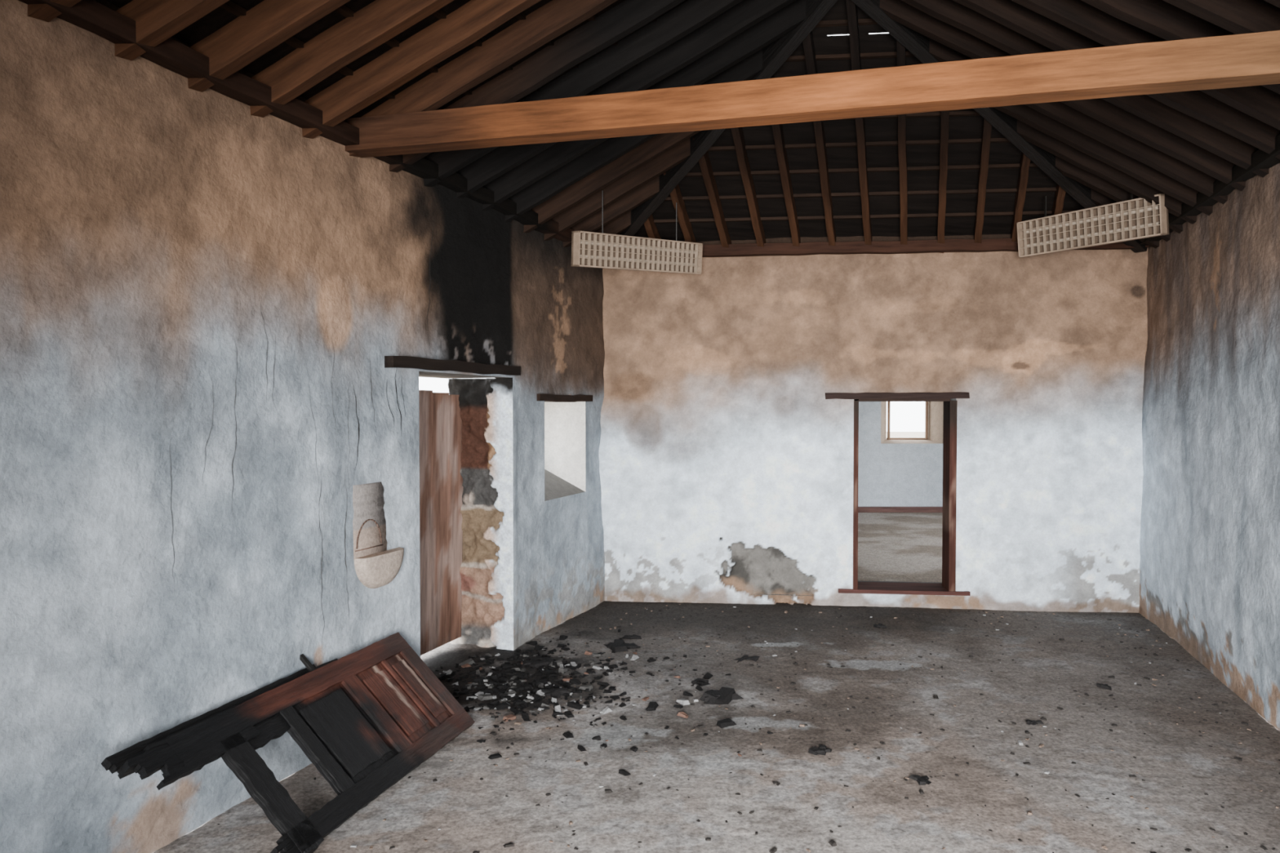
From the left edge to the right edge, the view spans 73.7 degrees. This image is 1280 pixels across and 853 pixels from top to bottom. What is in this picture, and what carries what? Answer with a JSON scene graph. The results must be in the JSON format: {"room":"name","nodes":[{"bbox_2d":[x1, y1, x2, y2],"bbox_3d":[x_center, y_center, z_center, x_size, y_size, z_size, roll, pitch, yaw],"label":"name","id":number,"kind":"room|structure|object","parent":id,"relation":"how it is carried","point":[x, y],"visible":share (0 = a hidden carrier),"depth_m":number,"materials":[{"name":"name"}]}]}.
{"room":"fire-damaged room","nodes":[
{"label":"fire-damaged room","id":0,"kind":"room"},
{"bbox_2d":[0,0,604,852],"bbox_3d":[-2.088,0.039,2.831,0.526,3.000,9.465,0,1,20],"label":"wall","id":1,"kind":"structure","parent":0,"point":[204,300],"depth_m":3.27,"materials":[{"name":"paint"}]},
{"bbox_2d":[17,0,359,145],"bbox_3d":[-1.522,-1.343,3.245,0.271,0.095,1.504,0,1,17],"label":"wall plate","id":2,"kind":"object","parent":1,"relation":"attached to","point":[93,16],"depth_m":3.14,"materials":[{"name":"brown wood"}]},
{"bbox_2d":[345,30,1279,157],"bbox_3d":[0.740,-1.356,3.518,4.637,0.171,0.122,0,1,15],"label":"tie beam","id":3,"kind":"structure","parent":2,"relation":"on","point":[1252,59],"depth_m":3.44,"materials":[{"name":"brown wood"}]},
{"bbox_2d":[352,481,404,588],"bbox_3d":[-1.299,0.549,4.269,0.082,0.538,0.373,0,1,20],"label":"basin","id":4,"kind":"object","parent":1,"relation":"attached to","point":[369,522],"visible":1,"depth_m":4.21,"materials":[{"name":"beige stone"}]},
{"bbox_2d":[418,390,462,655],"bbox_3d":[-1.425,0.587,5.274,0.062,1.699,1.187,0,1,20],"label":"door","id":5,"kind":"structure","parent":1,"relation":"in","point":[440,421],"depth_m":5.54,"materials":[{"name":"brown wood"}]},
{"bbox_2d":[384,355,520,375],"bbox_3d":[-1.097,-0.350,5.021,0.617,0.070,1.356,0,1,0],"label":"lintel","id":6,"kind":"object","parent":1,"relation":"in","point":[402,362],"depth_m":4.82,"materials":[{"name":"brown wood"}]},
{"bbox_2d":[373,154,574,241],"bbox_3d":[-0.827,-1.385,5.192,0.309,0.095,2.243,0,1,17],"label":"wall plate","id":7,"kind":"object","parent":1,"relation":"attached to","point":[424,168],"depth_m":5.03,"materials":[{"name":"brown wood"}]},
{"bbox_2d":[448,377,513,650],"bbox_3d":[-1.059,0.577,5.730,0.500,1.800,0.078,0,1,20],"label":"door jamb","id":8,"kind":"structure","parent":1,"relation":"in","point":[486,405],"depth_m":5.72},
{"bbox_2d":[536,393,592,402],"bbox_3d":[-0.601,-0.213,6.389,0.148,0.059,0.947,0,1,20],"label":"lintel","id":9,"kind":"object","parent":1,"relation":"attached to","point":[540,397],"visible":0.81,"depth_m":6.31,"materials":[{"name":"brown wood"}]},
{"bbox_2d":[106,0,1085,241],"bbox_3d":[0.207,-1.990,2.424,5.435,1.576,10.976,0,1,17],"label":"ceiling","id":10,"kind":"structure","parent":0,"point":[959,126],"depth_m":6.17,"materials":[{"name":"brown wood"}]},
{"bbox_2d":[27,0,1279,253],"bbox_3d":[0.381,-1.994,2.235,4.772,1.530,10.590,0,1,20],"label":"roof","id":11,"kind":"structure","parent":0,"point":[1176,145],"depth_m":4.53,"materials":[{"name":"brown wood"}]},
{"bbox_2d":[570,190,702,274],"bbox_3d":[0.007,-1.406,6.222,1.256,0.619,0.109,-1,2,-44],"label":"fluorescent light","id":12,"kind":"object","parent":11,"relation":"hanging from","point":[588,249],"visible":1,"depth_m":6.16,"materials":[{"name":"metal"}]},
{"bbox_2d":[219,0,1277,223],"bbox_3d":[0.212,-2.060,2.580,6.914,1.086,8.460,0,1,0],"label":"batten","id":13,"kind":"object","parent":11,"relation":"attached to","point":[228,6],"depth_m":6.10,"materials":[{"name":"brown wood"}]},
{"bbox_2d":[1017,192,1168,257],"bbox_3d":[3.140,-1.466,5.984,0.112,0.426,1.047,-1,1,-30],"label":"fluorescent light","id":14,"kind":"object","parent":11,"relation":"hanging from","point":[1135,219],"visible":0.99,"depth_m":5.94,"materials":[{"name":"metal"}]},
{"bbox_2d":[152,600,1279,852],"bbox_3d":[0.050,1.545,2.559,5.257,0.007,10.458,0,1,17],"label":"floor","id":15,"kind":"structure","parent":0,"point":[472,814],"depth_m":3.93,"materials":[{"name":"concrete"}]},
{"bbox_2d":[101,632,475,852],"bbox_3d":[-1.297,1.267,3.526,0.534,0.515,1.645,0,1,16],"label":"door","id":16,"kind":"structure","parent":15,"relation":"on","point":[366,718],"depth_m":3.48,"materials":[{"name":"brown wood"}]},
{"bbox_2d":[217,604,1279,852],"bbox_3d":[0.832,1.505,4.135,4.311,0.017,6.443,0,1,17],"label":"rubble","id":17,"kind":"object","parent":15,"relation":"on","point":[833,843],"visible":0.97,"depth_m":4.29,"materials":[{"name":"grey stone"}]},
{"bbox_2d":[435,623,1111,785],"bbox_3d":[0.680,1.473,4.962,4.007,0.054,2.692,0,1,0],"label":"debris","id":18,"kind":"object","parent":15,"relation":"on","point":[724,695],"visible":0.95,"depth_m":4.86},
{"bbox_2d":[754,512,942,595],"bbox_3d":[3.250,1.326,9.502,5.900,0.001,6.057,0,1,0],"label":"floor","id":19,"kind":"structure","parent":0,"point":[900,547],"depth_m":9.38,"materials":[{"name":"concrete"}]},
{"bbox_2d":[598,234,1147,613],"bbox_3d":[1.816,-0.051,7.000,4.522,3.000,0.378,0,1,6],"label":"wall","id":20,"kind":"structure","parent":0,"point":[726,463],"depth_m":6.85,"materials":[{"name":"paint"}]},
{"bbox_2d":[702,238,1017,257],"bbox_3d":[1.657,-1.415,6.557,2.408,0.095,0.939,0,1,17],"label":"wall plate","id":21,"kind":"object","parent":20,"relation":"attached to","point":[998,244],"depth_m":6.74,"materials":[{"name":"brown wood"}]},
{"bbox_2d":[617,0,1147,253],"bbox_3d":[-0.269,-2.029,3.247,3.908,1.513,10.033,1,1,30],"label":"beams","id":22,"kind":"structure","parent":21,"relation":"on","point":[775,54],"depth_m":5.65,"materials":[{"name":"brown wood"}]},
{"bbox_2d":[824,391,970,595],"bbox_3d":[2.067,0.531,6.965,1.138,1.615,0.325,0,1,6],"label":"door frame","id":23,"kind":"structure","parent":20,"relation":"attached to","point":[948,587],"depth_m":6.83,"materials":[{"name":"brown wood"}]},
{"bbox_2d":[857,401,943,506],"bbox_3d":[3.250,-0.159,12.725,5.900,2.830,0.450,0,1,0],"label":"wall","id":24,"kind":"structure","parent":0,"point":[891,473],"depth_m":12.52,"materials":[{"name":"paint"}]},
{"bbox_2d":[857,506,942,512],"bbox_3d":[3.250,1.219,12.517,5.900,0.085,0.024,0,1,0],"label":"baseboard","id":25,"kind":"structure","parent":24,"relation":"attached to","point":[860,509],"depth_m":12.50,"materials":[{"name":"brown wood"}]},
{"bbox_2d":[886,401,928,439],"bbox_3d":[4.040,-0.237,12.898,0.600,0.880,0.080,0,1,0],"label":"window","id":26,"kind":"structure","parent":24,"relation":"in","point":[888,437],"depth_m":12.87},
{"bbox_2d":[1138,162,1279,730],"bbox_3d":[2.677,0.045,2.551,0.055,3.000,8.880,0,1,17],"label":"wall","id":27,"kind":"structure","parent":0,"point":[1210,536],"depth_m":5.03,"materials":[{"name":"paint"}]},
{"bbox_2d":[1168,133,1279,232],"bbox_3d":[3.281,-1.379,4.884,0.193,0.095,2.279,0,1,17],"label":"wall plate","id":28,"kind":"object","parent":27,"relation":"attached to","point":[1260,159],"depth_m":4.68,"materials":[{"name":"brown wood"}]},
{"label":"outside","id":29,"kind":"structure","parent":0,"visible":0},
{"bbox_2d":[886,431,924,437],"bbox_3d":[0.000,1.445,10.033,80.000,0.001,100.000,0,1,0],"label":"ground","id":30,"kind":"structure","parent":29,"point":[892,434],"depth_m":53.44,"materials":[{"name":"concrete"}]}
]}

